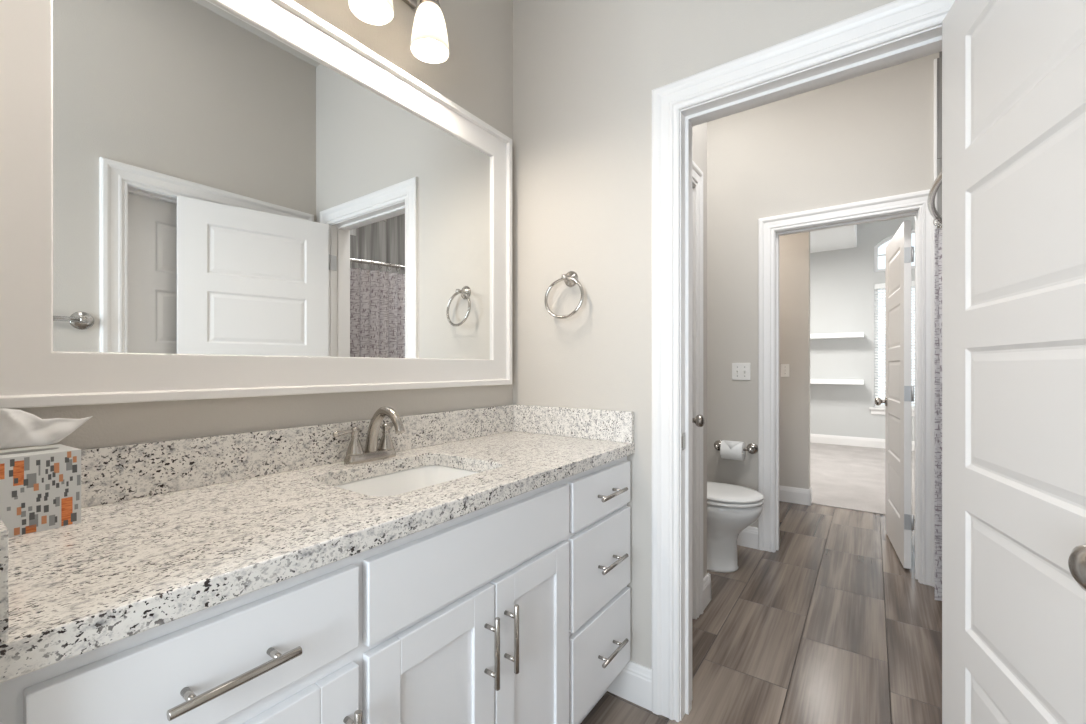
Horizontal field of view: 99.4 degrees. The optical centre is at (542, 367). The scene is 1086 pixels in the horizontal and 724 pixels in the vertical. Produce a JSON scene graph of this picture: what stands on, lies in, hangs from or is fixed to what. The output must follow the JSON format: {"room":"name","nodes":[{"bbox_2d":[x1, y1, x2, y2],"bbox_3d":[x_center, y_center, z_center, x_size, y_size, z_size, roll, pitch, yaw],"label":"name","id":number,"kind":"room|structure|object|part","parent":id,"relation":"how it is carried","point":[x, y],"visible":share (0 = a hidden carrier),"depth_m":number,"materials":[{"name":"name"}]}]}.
{"room":"bathroom","nodes":[
{"label":"bathroom","id":0,"kind":"room"},
{"bbox_2d":[0,0,512,449],"bbox_3d":[-0.205,-0.347,1.970,0.120,3.075,6.410,0,0,35],"label":"wall","id":1,"kind":"structure","parent":0,"point":[477,74],"depth_m":1.44,"materials":[{"name":"grey paint"}]},
{"bbox_2d":[0,0,511,408],"bbox_3d":[-0.552,-0.438,1.348,0.034,1.019,1.420,0,0,35],"label":"wall mirror","id":2,"kind":"object","parent":1,"relation":"attached to","point":[200,199],"visible":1,"depth_m":1.10,"materials":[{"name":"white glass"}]},
{"bbox_2d":[81,405,512,507],"bbox_3d":[-0.552,0.214,1.360,0.020,0.111,1.446,0,0,35],"label":"backsplash","id":3,"kind":"structure","parent":1,"relation":"attached to","point":[109,474],"depth_m":1.10,"materials":[{"name":"white stone"}]},
{"bbox_2d":[348,0,448,63],"bbox_3d":[-0.500,-1.121,1.281,0.196,0.289,0.527,0,0,35],"label":"vanity light","id":4,"kind":"object","parent":1,"relation":"attached to","point":[429,39],"visible":1,"depth_m":1.38,"materials":[{"name":"white glass"}]},
{"bbox_3d":[-0.469,-1.043,1.259,0.117,0.134,0.117,0,0,35],"label":"lamp shade","id":5,"kind":"part","parent":4,"relation":"part of","materials":[{"name":"white glass"}]},
{"bbox_3d":[-0.349,-1.043,1.425,0.117,0.134,0.117,0,0,35],"label":"lamp shade","id":6,"kind":"part","parent":4,"relation":"part of","materials":[{"name":"white glass"}]},
{"bbox_3d":[-0.385,-1.175,1.451,0.150,0.134,0.062,0,0,35],"label":"arm","id":7,"kind":"part","parent":4,"relation":"part of","materials":[{"name":"white glass"}]},
{"bbox_2d":[692,122,706,577],"bbox_3d":[0.389,-0.347,2.210,0.567,3.075,0.749,0,0,35],"label":"wall","id":8,"kind":"structure","parent":0,"point":[699,132],"depth_m":2.32,"materials":[{"name":"grey paint"}]},
{"bbox_2d":[692,160,702,618],"bbox_3d":[0.549,0.120,2.034,0.140,2.139,0.605,0,0,35],"label":"door frame","id":9,"kind":"structure","parent":8,"relation":"attached to","point":[697,174],"depth_m":2.19,"materials":[{"name":"white paint"}]},
{"bbox_2d":[692,188,704,616],"bbox_3d":[0.596,0.167,1.988,0.105,2.023,0.436,0,0,35],"label":"door","id":10,"kind":"structure","parent":8,"relation":"in","point":[699,420],"depth_m":2.17,"materials":[{"name":"white paint"}]},
{"bbox_3d":[0.568,0.167,2.009,0.035,2.023,0.436,0,0,35],"label":"panel","id":11,"kind":"part","parent":10,"relation":"part of","materials":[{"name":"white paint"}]},
{"bbox_3d":[0.702,0.245,2.107,0.070,0.066,0.066,0,0,35],"label":"knob","id":12,"kind":"part","parent":10,"relation":"part of","materials":[{"name":"silver metal"}]},
{"bbox_2d":[703,573,710,610],"bbox_3d":[0.583,1.123,2.469,0.583,0.135,0.134,0,0,35],"label":"baseboard","id":13,"kind":"structure","parent":8,"relation":"attached to","point":[707,579],"depth_m":2.30,"materials":[{"name":"white paint"}]},
{"bbox_2d":[513,0,895,668],"bbox_3d":[0.923,-0.347,1.296,2.500,3.075,0.120,0,0,35],"label":"wall","id":14,"kind":"structure","parent":0,"point":[586,73],"depth_m":1.72,"materials":[{"name":"grey paint"}]},
{"bbox_2d":[544,271,583,318],"bbox_3d":[0.089,-0.279,1.774,0.167,0.192,0.070,0,0,35],"label":"towel ring","id":15,"kind":"object","parent":14,"relation":"attached to","point":[570,279],"visible":1,"depth_m":1.77,"materials":[{"name":"silver metal"}]},
{"bbox_2d":[607,661,651,710],"bbox_3d":[0.124,1.123,1.782,0.633,0.135,0.016,0,0,35],"label":"baseboard","id":16,"kind":"structure","parent":14,"relation":"attached to","point":[633,684],"depth_m":1.63,"materials":[{"name":"white paint"}]},
{"bbox_2d":[652,0,954,721],"bbox_3d":[0.789,0.116,1.392,0.909,2.149,0.160,0,0,35],"label":"door frame","id":17,"kind":"structure","parent":14,"relation":"attached to","point":[896,32],"depth_m":1.55,"materials":[{"name":"white paint"}]},
{"bbox_2d":[682,433,684,449],"bbox_3d":[0.478,0.253,1.566,0.004,0.058,0.036,0,0,35],"label":"strike plate","id":18,"kind":"object","parent":17,"relation":"attached to","point":[683,434],"visible":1,"depth_m":1.56,"materials":[{"name":"silver metal"}]},
{"bbox_2d":[942,0,1085,723],"bbox_3d":[0.855,0.166,0.837,0.116,2.025,0.772,0,0,24],"label":"door","id":19,"kind":"structure","parent":14,"relation":"in","point":[1014,71],"depth_m":0.86,"materials":[{"name":"white paint"}]},
{"bbox_3d":[0.715,0.256,0.574,0.077,0.073,0.073,0,0,22],"label":"knob","id":20,"kind":"part","parent":19,"relation":"part of","materials":[{"name":"silver metal"}]},
{"bbox_2d":[580,442,941,723],"bbox_3d":[1.790,1.217,2.856,5.800,0.066,10.170,0,0,35],"label":"floor","id":21,"kind":"structure","parent":0,"point":[829,626],"depth_m":2.11,"materials":[{"name":"wood"}]},
{"bbox_2d":[0,456,629,723],"bbox_3d":[-0.318,0.749,1.194,0.590,0.882,1.481,0,0,35],"label":"vanity cabinet","id":22,"kind":"object","parent":21,"relation":"on","point":[514,610],"visible":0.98,"depth_m":0.86,"materials":[{"name":"white paint"}]},
{"bbox_3d":[-0.423,0.401,0.624,0.019,0.135,0.373,0,0,35],"label":"drawer","id":23,"kind":"part","parent":22,"relation":"part of","materials":[{"name":"white paint"}]},
{"bbox_3d":[-0.401,0.404,0.603,0.040,0.012,0.152,0,0,35],"label":"bar pull","id":24,"kind":"part","parent":22,"relation":"part of","materials":[{"name":"silver metal"}]},
{"bbox_3d":[-0.423,0.769,0.624,0.019,0.542,0.373,0,0,35],"label":"door","id":25,"kind":"part","parent":22,"relation":"part of","materials":[{"name":"white paint"}]},
{"bbox_2d":[0,404,633,682],"bbox_3d":[-0.332,0.234,1.203,0.561,0.149,1.486,0,0,35],"label":"countertop","id":26,"kind":"structure","parent":22,"relation":"on","point":[168,530],"depth_m":0.87,"materials":[{"name":"white stone"}]},
{"bbox_2d":[0,408,91,537],"bbox_3d":[-0.880,0.162,0.776,0.112,0.215,0.165,0,0,30],"label":"tissue box","id":27,"kind":"object","parent":26,"relation":"on","point":[40,486],"visible":1,"depth_m":0.77,"materials":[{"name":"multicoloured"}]},
{"bbox_2d":[332,406,404,464],"bbox_3d":[-0.484,0.190,1.348,0.190,0.160,0.212,0,0,-7],"label":"faucet","id":28,"kind":"object","parent":26,"relation":"on","point":[355,454],"visible":1,"depth_m":1.31,"materials":[{"name":"silver metal"}]},
{"bbox_3d":[-0.546,0.181,1.268,0.016,0.016,0.075,0,0,24],"label":"lever","id":29,"kind":"part","parent":28,"relation":"part of","materials":[{"name":"silver metal"}]},
{"bbox_3d":[-0.531,0.207,1.302,0.047,0.078,0.047,0,0,35],"label":"handle","id":30,"kind":"part","parent":28,"relation":"part of","materials":[{"name":"silver metal"}]},
{"bbox_3d":[-0.449,0.181,1.306,0.165,0.142,0.036,0,0,35],"label":"spout","id":31,"kind":"part","parent":28,"relation":"part of","materials":[{"name":"silver metal"}]},
{"bbox_3d":[-0.472,0.207,1.385,0.047,0.078,0.047,0,0,35],"label":"handle","id":32,"kind":"part","parent":28,"relation":"part of","materials":[{"name":"silver metal"}]},
{"bbox_2d":[335,465,478,496],"bbox_3d":[-0.341,0.372,1.203,0.363,0.126,0.455,0,0,35],"label":"sink basin","id":33,"kind":"object","parent":26,"relation":"in","point":[404,481],"visible":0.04,"depth_m":1.36,"materials":[{"name":"white ceramic"}]},
{"bbox_3d":[-0.305,0.624,0.739,0.040,0.154,0.012,0,0,35],"label":"bar pull","id":34,"kind":"part","parent":22,"relation":"part of","materials":[{"name":"silver metal"}]},
{"bbox_3d":[-0.211,0.767,0.921,0.019,0.545,0.322,0,0,35],"label":"door","id":35,"kind":"part","parent":22,"relation":"part of","materials":[{"name":"white paint"}]},
{"bbox_3d":[-0.111,0.624,1.011,0.040,0.154,0.012,0,0,35],"label":"bar pull","id":36,"kind":"part","parent":22,"relation":"part of","materials":[{"name":"silver metal"}]},
{"bbox_3d":[-0.072,0.624,1.066,0.040,0.154,0.012,0,0,35],"label":"bar pull","id":37,"kind":"part","parent":22,"relation":"part of","materials":[{"name":"silver metal"}]},
{"bbox_3d":[-0.023,0.767,1.185,0.019,0.545,0.312,0,0,35],"label":"door","id":38,"kind":"part","parent":22,"relation":"part of","materials":[{"name":"white paint"}]},
{"bbox_3d":[0.191,0.631,1.486,0.019,0.270,0.388,0,0,35],"label":"drawer","id":39,"kind":"part","parent":22,"relation":"part of","materials":[{"name":"white paint"}]},
{"bbox_3d":[0.191,0.406,1.486,0.019,0.145,0.388,0,0,35],"label":"drawer","id":40,"kind":"part","parent":22,"relation":"part of","materials":[{"name":"white paint"}]},
{"bbox_3d":[0.191,0.912,1.486,0.019,0.256,0.388,0,0,35],"label":"drawer","id":41,"kind":"part","parent":22,"relation":"part of","materials":[{"name":"white paint"}]},
{"bbox_3d":[0.219,0.405,1.474,0.040,0.012,0.166,0,0,35],"label":"bar pull","id":42,"kind":"part","parent":22,"relation":"part of","materials":[{"name":"silver metal"}]},
{"bbox_3d":[0.221,0.910,1.476,0.040,0.012,0.166,0,0,35],"label":"bar pull","id":43,"kind":"part","parent":22,"relation":"part of","materials":[{"name":"silver metal"}]},
{"bbox_3d":[0.221,0.627,1.476,0.040,0.012,0.166,0,0,35],"label":"bar pull","id":44,"kind":"part","parent":22,"relation":"part of","materials":[{"name":"silver metal"}]},
{"bbox_2d":[707,482,763,572],"bbox_3d":[0.951,0.797,2.834,0.742,0.785,0.470,0,0,35],"label":"toilet","id":45,"kind":"object","parent":21,"relation":"on","point":[731,509],"visible":0.41,"depth_m":2.64,"materials":[{"name":"white ceramic"}]},
{"bbox_3d":[1.039,0.774,2.772,0.525,0.025,0.384,0,0,35],"label":"seat","id":46,"kind":"part","parent":45,"relation":"part of","materials":[{"name":"white plastic"}]},
{"bbox_3d":[1.039,0.744,2.772,0.525,0.034,0.382,0,0,35],"label":"lid","id":47,"kind":"part","parent":45,"relation":"part of","materials":[{"name":"white plastic"}]},
{"bbox_2d":[779,232,809,488],"bbox_3d":[1.246,-0.347,4.798,2.660,3.075,0.120,0,0,35],"label":"wall","id":48,"kind":"structure","parent":0,"point":[794,249],"depth_m":4.04,"materials":[{"name":"grey paint"}]},
{"bbox_2d":[781,364,789,376],"bbox_3d":[2.140,0.030,4.075,0.070,0.115,0.019,0,0,35],"label":"light switch","id":49,"kind":"object","parent":48,"relation":"attached to","point":[785,368],"visible":1,"depth_m":4.08,"materials":[{"name":"white plastic"}]},
{"bbox_2d":[779,485,811,505],"bbox_3d":[2.225,1.123,4.090,0.276,0.135,0.136,0,0,35],"label":"baseboard","id":50,"kind":"structure","parent":48,"relation":"attached to","point":[786,494],"depth_m":4.02,"materials":[{"name":"white paint"}]},
{"bbox_2d":[707,52,938,527],"bbox_3d":[1.552,-0.347,2.996,1.550,3.075,0.120,0,0,35],"label":"wall","id":51,"kind":"structure","parent":0,"point":[869,136],"depth_m":2.98,"materials":[{"name":"grey paint"}]},
{"bbox_2d":[714,440,757,453],"bbox_3d":[1.273,0.538,3.068,0.282,0.072,0.085,0,0,35],"label":"toilet paper holder","id":52,"kind":"object","parent":51,"relation":"attached to","point":[752,448],"visible":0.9,"depth_m":3.03,"materials":[{"name":"silver metal"}]},
{"bbox_2d":[720,440,745,460],"bbox_3d":[1.254,0.549,3.042,0.132,0.123,0.122,0,0,35],"label":"toilet paper roll","id":53,"kind":"object","parent":52,"relation":"on","point":[733,450],"visible":0.99,"depth_m":3.00,"materials":[{"name":"white paper"}]},
{"bbox_2d":[732,363,749,379],"bbox_3d":[1.321,0.030,3.075,0.116,0.115,0.019,0,0,35],"label":"light switch","id":54,"kind":"object","parent":51,"relation":"attached to","point":[740,371],"visible":1,"depth_m":3.08,"materials":[{"name":"white plastic"}]},
{"bbox_2d":[737,526,757,548],"bbox_3d":[0.894,1.123,2.850,0.648,0.135,0.880,0,0,35],"label":"baseboard","id":55,"kind":"structure","parent":51,"relation":"attached to","point":[748,537],"depth_m":3.04,"materials":[{"name":"white paint"}]},
{"bbox_2d":[758,189,936,586],"bbox_3d":[1.820,0.111,2.804,0.913,2.159,0.160,0,0,35],"label":"door frame","id":56,"kind":"structure","parent":51,"relation":"attached to","point":[770,229],"depth_m":2.73,"materials":[{"name":"white paint"}]},
{"bbox_2d":[874,220,913,568],"bbox_3d":[2.301,0.162,2.993,0.176,2.033,0.710,0,0,29],"label":"door","id":57,"kind":"structure","parent":51,"relation":"in","point":[899,253],"depth_m":2.85,"materials":[{"name":"white paint"}]},
{"bbox_3d":[2.400,0.245,3.276,0.070,0.066,0.066,0,0,29],"label":"knob","id":58,"kind":"part","parent":57,"relation":"part of","materials":[{"name":"silver metal"}]},
{"bbox_3d":[2.304,0.162,2.997,0.036,2.033,0.700,0,0,29],"label":"panel","id":59,"kind":"part","parent":57,"relation":"part of","materials":[{"name":"white paint"}]},
{"bbox_2d":[810,225,856,252],"bbox_3d":[3.656,-2.303,5.474,5.800,1.015,3.780,0,0,35],"label":"ceiling","id":60,"kind":"structure","parent":0,"point":[845,237],"depth_m":6.48,"materials":[{"name":"white paint"}]},
{"bbox_2d":[810,216,914,440],"bbox_3d":[4.718,-0.810,6.965,5.800,4.000,0.120,0,0,35],"label":"wall","id":61,"kind":"structure","parent":0,"point":[842,281],"depth_m":6.98,"materials":[{"name":"grey paint"}]},
{"bbox_2d":[810,332,863,338],"bbox_3d":[3.677,-0.470,7.476,2.510,0.070,0.255,0,0,35],"label":"floating shelf","id":62,"kind":"object","parent":61,"relation":"attached to","point":[852,334],"visible":0.44,"depth_m":6.84,"materials":[{"name":"white paint"}]},
{"bbox_2d":[810,379,863,384],"bbox_3d":[3.677,0.220,7.476,2.510,0.070,0.255,0,0,35],"label":"floating shelf","id":63,"kind":"object","parent":61,"relation":"attached to","point":[812,381],"visible":0.44,"depth_m":6.85,"materials":[{"name":"white paint"}]},
{"bbox_2d":[810,434,914,450],"bbox_3d":[4.679,1.117,6.909,5.800,0.135,0.016,0,0,35],"label":"baseboard","id":64,"kind":"structure","parent":61,"relation":"attached to","point":[814,438],"depth_m":6.94,"materials":[{"name":"white paint"}]},
{"bbox_2d":[869,285,914,415],"bbox_3d":[5.255,-0.263,6.542,1.015,1.915,0.135,0,0,35],"label":"window","id":65,"kind":"structure","parent":61,"relation":"in","point":[879,411],"depth_m":6.80,"materials":[{"name":"white plastic"}]},
{"bbox_3d":[5.280,-0.312,6.577,0.895,1.815,0.050,0,0,35],"label":"frame","id":66,"kind":"part","parent":65,"relation":"part of","materials":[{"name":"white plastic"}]},
{"bbox_3d":[5.242,0.645,6.524,1.015,0.100,0.090,0,0,35],"label":"sill","id":67,"kind":"part","parent":65,"relation":"part of","materials":[{"name":"white paint"}]},
{"bbox_2d":[875,281,914,408],"bbox_3d":[5.243,-0.313,6.525,0.887,1.810,0.058,0,0,35],"label":"window blind","id":68,"kind":"object","parent":65,"relation":"attached to","point":[881,286],"visible":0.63,"depth_m":6.72,"materials":[{"name":"white plastic"}]},
{"bbox_2d":[874,230,914,271],"bbox_3d":[5.280,-1.675,6.577,0.895,0.559,0.050,0,0,35],"label":"window","id":69,"kind":"structure","parent":61,"relation":"in","point":[886,240],"depth_m":6.79,"materials":[{"name":"white plastic"}]},
{"bbox_2d":[937,51,941,228],"bbox_3d":[2.092,-0.347,1.610,0.962,3.075,1.749,0,0,35],"label":"wall","id":70,"kind":"structure","parent":0,"point":[939,60],"depth_m":2.49,"materials":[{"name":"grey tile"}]},
{"bbox_2d":[927,172,941,224],"bbox_3d":[1.683,-0.715,1.827,0.236,0.072,1.609,0,0,35],"label":"shower curtain rod","id":71,"kind":"object","parent":70,"relation":"attached to","point":[935,186],"visible":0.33,"depth_m":1.94,"materials":[{"name":"silver metal"}]},
{"bbox_2d":[933,216,941,600],"bbox_3d":[2.072,0.199,2.288,0.338,1.863,0.136,0,0,-35],"label":"shower curtain","id":72,"kind":"object","parent":71,"relation":"hanging from","point":[938,232],"visible":0.11,"depth_m":2.23,"materials":[{"name":"fabric"}]},
{"bbox_2d":[934,58,936,180],"bbox_3d":[2.130,-0.240,2.500,0.014,2.860,0.016,0,0,35],"label":"trim","id":73,"kind":"structure","parent":70,"relation":"attached to","point":[935,60],"depth_m":2.49,"materials":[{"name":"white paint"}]}
]}

